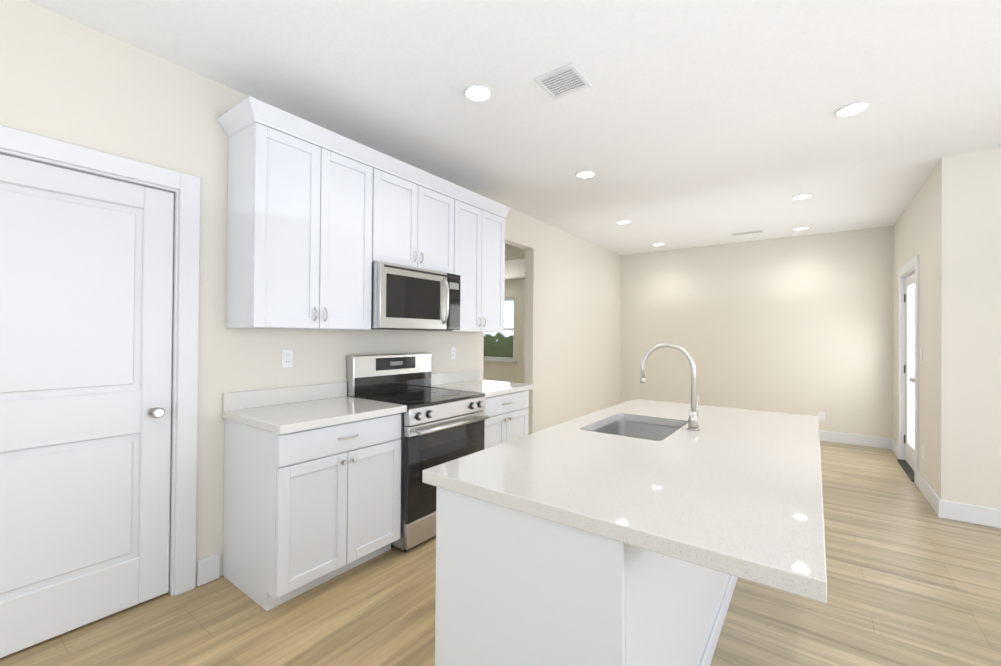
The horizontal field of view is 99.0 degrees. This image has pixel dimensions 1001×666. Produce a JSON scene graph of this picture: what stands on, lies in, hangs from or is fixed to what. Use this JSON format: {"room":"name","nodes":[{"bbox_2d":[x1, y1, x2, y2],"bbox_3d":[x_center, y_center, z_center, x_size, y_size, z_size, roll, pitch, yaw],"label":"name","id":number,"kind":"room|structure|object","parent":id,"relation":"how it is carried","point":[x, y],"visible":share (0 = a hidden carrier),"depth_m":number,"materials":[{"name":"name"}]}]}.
{"room":"kitchen","nodes":[
{"label":"kitchen","id":0,"kind":"room"},
{"bbox_2d":[0,0,619,585],"bbox_3d":[-0.563,0.002,3.829,0.120,2.740,8.870,0,0,36],"label":"wall","id":1,"kind":"structure","parent":0,"point":[62,78],"depth_m":2.38,"materials":[{"name":"beige paint"}]},
{"bbox_2d":[0,154,173,657],"bbox_3d":[-1.925,0.302,1.886,0.102,2.070,0.794,0,0,36],"label":"pantry door","id":2,"kind":"structure","parent":1,"relation":"in","point":[86,293],"depth_m":1.94,"materials":[{"name":"white wood"}]},
{"bbox_2d":[0,125,200,595],"bbox_3d":[-1.961,0.256,1.912,0.138,2.185,1.000,0,0,36],"label":"door frame","id":3,"kind":"structure","parent":1,"relation":"attached to","point":[184,187],"depth_m":2.21,"materials":[{"name":"white wood"}]},
{"bbox_2d":[282,349,292,367],"bbox_3d":[-1.332,0.159,2.674,0.007,0.114,0.070,0,0,36],"label":"outlet","id":4,"kind":"object","parent":1,"relation":"attached to","point":[287,357],"visible":1,"depth_m":2.67,"materials":[{"name":"white plastic"}]},
{"bbox_2d":[226,100,385,329],"bbox_3d":[-1.167,-0.599,2.622,0.326,1.147,0.795,0,0,36],"label":"upper cabinet","id":5,"kind":"object","parent":1,"relation":"attached to","point":[320,220],"depth_m":2.40,"materials":[{"name":"white wood"}]},
{"bbox_2d":[382,156,457,274],"bbox_3d":[-0.733,-0.817,3.212,0.326,0.697,0.784,0,0,36],"label":"upper cabinet","id":6,"kind":"object","parent":1,"relation":"attached to","point":[420,214],"depth_m":3.12,"materials":[{"name":"white wood"}]},
{"bbox_2d":[371,261,459,329],"bbox_3d":[-0.687,-0.244,3.170,0.453,0.438,0.779,0,0,36],"label":"over-the-range microwave","id":7,"kind":"object","parent":6,"relation":"attached to","point":[404,297],"visible":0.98,"depth_m":2.98,"materials":[{"name":"silver metal"}]},
{"bbox_2d":[450,347,455,359],"bbox_3d":[-0.432,0.184,3.899,0.007,0.114,0.070,0,0,36],"label":"outlet","id":8,"kind":"object","parent":1,"relation":"attached to","point":[452,352],"visible":1,"depth_m":3.89,"materials":[{"name":"white plastic"}]},
{"bbox_2d":[425,188,505,331],"bbox_3d":[-0.314,-0.585,3.784,0.326,1.147,0.761,0,0,36],"label":"upper cabinet","id":9,"kind":"object","parent":1,"relation":"attached to","point":[481,223],"depth_m":3.70,"materials":[{"name":"white wood"}]},
{"bbox_2d":[483,298,516,362],"bbox_3d":[-0.222,-0.053,7.569,1.280,1.095,0.120,0,0,36],"label":"room window","id":10,"kind":"structure","parent":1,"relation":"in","point":[501,359],"depth_m":7.28,"materials":[{"name":"white"}]},
{"bbox_2d":[0,441,1000,665],"bbox_3d":[1.167,1.407,2.541,11.400,0.060,9.230,0,0,36],"label":"floor","id":11,"kind":"structure","parent":0,"point":[913,579],"depth_m":2.08,"materials":[{"name":"brown wood"}]},
{"bbox_2d":[223,382,406,610],"bbox_3d":[-1.065,0.850,2.501,0.642,1.020,0.775,0,0,36],"label":"base cabinet","id":12,"kind":"object","parent":11,"relation":"on","point":[312,486],"visible":0.98,"depth_m":2.27,"materials":[{"name":"white painted wood"},{"name":"brushed nickel"}]},
{"bbox_2d":[347,353,488,551],"bbox_3d":[-0.576,0.765,3.099,0.716,1.205,0.756,0,0,36],"label":"range","id":13,"kind":"object","parent":11,"relation":"on","point":[439,426],"visible":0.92,"depth_m":2.93,"materials":[{"name":"silver metal"}]},
{"bbox_2d":[431,369,533,448],"bbox_3d":[-0.172,0.865,3.716,0.642,1.020,0.709,0,0,36],"label":"base cabinet","id":14,"kind":"object","parent":11,"relation":"on","point":[506,410],"visible":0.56,"depth_m":3.62,"materials":[{"name":"white wood"}]},
{"bbox_2d":[435,487,736,665],"bbox_3d":[0.607,0.929,1.972,0.666,0.880,1.976,0,0,36],"label":"kitchen island","id":15,"kind":"object","parent":11,"relation":"on","point":[513,589],"depth_m":1.18,"materials":[{"name":"white painted wood"},{"name":"brushed nickel"}]},
{"bbox_2d":[422,399,826,602],"bbox_3d":[0.756,0.470,1.868,1.030,0.040,2.000,0,0,36],"label":"island countertop","id":16,"kind":"structure","parent":15,"relation":"on","point":[740,495],"depth_m":1.25,"materials":[{"name":"white stone"}]},
{"bbox_2d":[590,419,681,438],"bbox_3d":[0.667,0.590,2.094,0.416,0.222,0.576,0,0,36],"label":"sink","id":17,"kind":"object","parent":16,"relation":"in","point":[643,428],"depth_m":2.34,"materials":[{"name":"silver metal"}]},
{"bbox_2d":[640,343,699,430],"bbox_3d":[0.821,0.249,2.076,0.276,0.404,0.081,0,0,36],"label":"faucet","id":18,"kind":"object","parent":16,"relation":"on","point":[693,418],"visible":1,"depth_m":2.00,"materials":[{"name":"silver metal"}]},
{"bbox_2d":[27,0,1000,254],"bbox_3d":[1.189,-1.392,2.559,11.400,0.060,9.230,0,0,36],"label":"ceiling","id":19,"kind":"structure","parent":0,"point":[679,124],"depth_m":2.42,"materials":[{"name":"white paint"}]},
{"bbox_2d":[464,84,491,100],"bbox_3d":[-0.127,-1.369,2.440,0.160,0.012,0.160,0,0,36],"label":"recessed light","id":20,"kind":"object","parent":19,"relation":"in","point":[476,92],"visible":0.98,"depth_m":2.43,"materials":[{"name":"white plastic"}]},
{"bbox_2d":[533,63,591,99],"bbox_3d":[0.340,-1.366,2.333,0.236,0.008,0.236,0,0,36],"label":"ceiling vent","id":21,"kind":"object","parent":19,"relation":"in","point":[565,80],"visible":1,"depth_m":2.32,"materials":[{"name":"white metal"}]},
{"bbox_2d":[576,170,594,177],"bbox_3d":[0.725,-1.355,3.651,0.160,0.012,0.160,0,0,36],"label":"recessed light","id":22,"kind":"object","parent":19,"relation":"in","point":[585,174],"visible":1,"depth_m":3.65,"materials":[{"name":"white plastic"}]},
{"bbox_2d":[617,220,630,223],"bbox_3d":[1.488,-1.339,5.162,0.160,0.012,0.160,0,0,36],"label":"recessed light","id":23,"kind":"object","parent":19,"relation":"in","point":[623,222],"visible":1,"depth_m":5.16,"materials":[{"name":"white plastic"}]},
{"bbox_2d":[731,230,763,235],"bbox_3d":[3.254,-1.322,5.640,0.380,0.007,0.120,0,0,36],"label":"ceiling vent","id":24,"kind":"object","parent":19,"relation":"in","point":[748,232],"visible":0.98,"depth_m":5.61,"materials":[{"name":"white metal"}]},
{"bbox_2d":[793,226,808,229],"bbox_3d":[3.786,-1.319,5.385,0.160,0.012,0.160,0,0,36],"label":"recessed light","id":25,"kind":"object","parent":19,"relation":"in","point":[801,228],"visible":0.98,"depth_m":5.38,"materials":[{"name":"white plastic"}]},
{"bbox_2d":[792,193,811,199],"bbox_3d":[2.948,-1.334,4.176,0.160,0.012,0.160,0,0,36],"label":"recessed light","id":26,"kind":"object","parent":19,"relation":"in","point":[801,196],"visible":1,"depth_m":4.17,"materials":[{"name":"white plastic"}]},
{"bbox_2d":[835,102,868,116],"bbox_3d":[2.126,-1.351,2.584,0.160,0.012,0.160,0,0,36],"label":"recessed light","id":27,"kind":"object","parent":19,"relation":"in","point":[852,109],"visible":1,"depth_m":2.58,"materials":[{"name":"white plastic"}]},
{"bbox_2d":[620,226,891,437],"bbox_3d":[3.547,0.050,6.239,3.590,2.740,0.120,0,0,36],"label":"wall","id":28,"kind":"structure","parent":0,"point":[802,324],"depth_m":5.98,"materials":[{"name":"beige paint"}]},
{"bbox_2d":[818,412,824,420],"bbox_3d":[4.238,1.102,5.638,0.070,0.114,0.007,0,0,36],"label":"outlet","id":29,"kind":"object","parent":28,"relation":"attached to","point":[821,415],"visible":0.96,"depth_m":5.64,"materials":[{"name":"white plastic"}]},
{"bbox_2d":[819,430,890,448],"bbox_3d":[3.412,1.351,6.238,3.440,0.135,0.016,0,0,36],"label":"baseboard","id":30,"kind":"structure","parent":28,"relation":"attached to","point":[837,437],"depth_m":5.42,"materials":[{"name":"white wood"}]},
{"bbox_2d":[892,166,935,492],"bbox_3d":[4.190,0.042,4.234,0.180,2.740,2.310,0,0,36],"label":"wall","id":31,"kind":"structure","parent":0,"point":[914,232],"depth_m":3.78,"materials":[{"name":"beige paint"}]},
{"bbox_2d":[891,438,897,457],"bbox_3d":[4.637,1.353,5.014,0.016,0.135,0.495,0,0,36],"label":"baseboard","id":32,"kind":"structure","parent":31,"relation":"attached to","point":[894,446],"depth_m":5.03,"materials":[{"name":"white wood"}]},
{"bbox_2d":[897,255,918,484],"bbox_3d":[4.242,0.346,4.335,0.215,2.135,1.070,0,0,36],"label":"door frame","id":33,"kind":"structure","parent":31,"relation":"attached to","point":[911,266],"depth_m":4.71,"materials":[{"name":"white wood"}]},
{"bbox_2d":[904,272,914,470],"bbox_3d":[4.201,0.387,4.371,0.113,2.012,0.875,0,0,36],"label":"patio door","id":34,"kind":"structure","parent":31,"relation":"in","point":[909,300],"depth_m":4.54,"materials":[{"name":"white"}]},
{"bbox_2d":[920,347,922,359],"bbox_3d":[3.784,0.186,3.842,0.008,0.114,0.070,0,0,36],"label":"light switch","id":35,"kind":"object","parent":31,"relation":"attached to","point":[921,353],"visible":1,"depth_m":3.83,"materials":[{"name":"white plastic"}]},
{"bbox_2d":[922,445,924,458],"bbox_3d":[3.718,1.045,3.755,0.007,0.114,0.070,0,0,36],"label":"outlet","id":36,"kind":"object","parent":31,"relation":"attached to","point":[923,451],"visible":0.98,"depth_m":3.74,"materials":[{"name":"white plastic"}]},
{"bbox_2d":[917,471,938,511],"bbox_3d":[3.596,1.336,3.597,0.017,0.136,0.845,0,0,36],"label":"baseboard","id":37,"kind":"structure","parent":31,"relation":"attached to","point":[922,484],"depth_m":3.58,"materials":[{"name":"white wood"}]},
{"bbox_2d":[936,147,1000,508],"bbox_3d":[5.028,0.035,2.098,4.060,2.740,0.120,0,0,36],"label":"wall","id":38,"kind":"structure","parent":0,"point":[968,185],"depth_m":3.17,"materials":[{"name":"beige paint"}]},
{"bbox_2d":[936,497,1000,528],"bbox_3d":[4.959,1.336,2.048,4.047,0.136,0.017,0,0,36],"label":"baseboard","id":39,"kind":"structure","parent":38,"relation":"attached to","point":[974,514],"depth_m":3.15,"materials":[{"name":"white wood"}]},
{"label":"outside","id":40,"kind":"structure","parent":0,"visible":0},
{"bbox_2d":[484,301,512,357],"bbox_3d":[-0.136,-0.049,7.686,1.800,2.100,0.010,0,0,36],"label":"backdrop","id":41,"kind":"structure","parent":40,"point":[498,344],"depth_m":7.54,"materials":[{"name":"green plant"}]}
]}

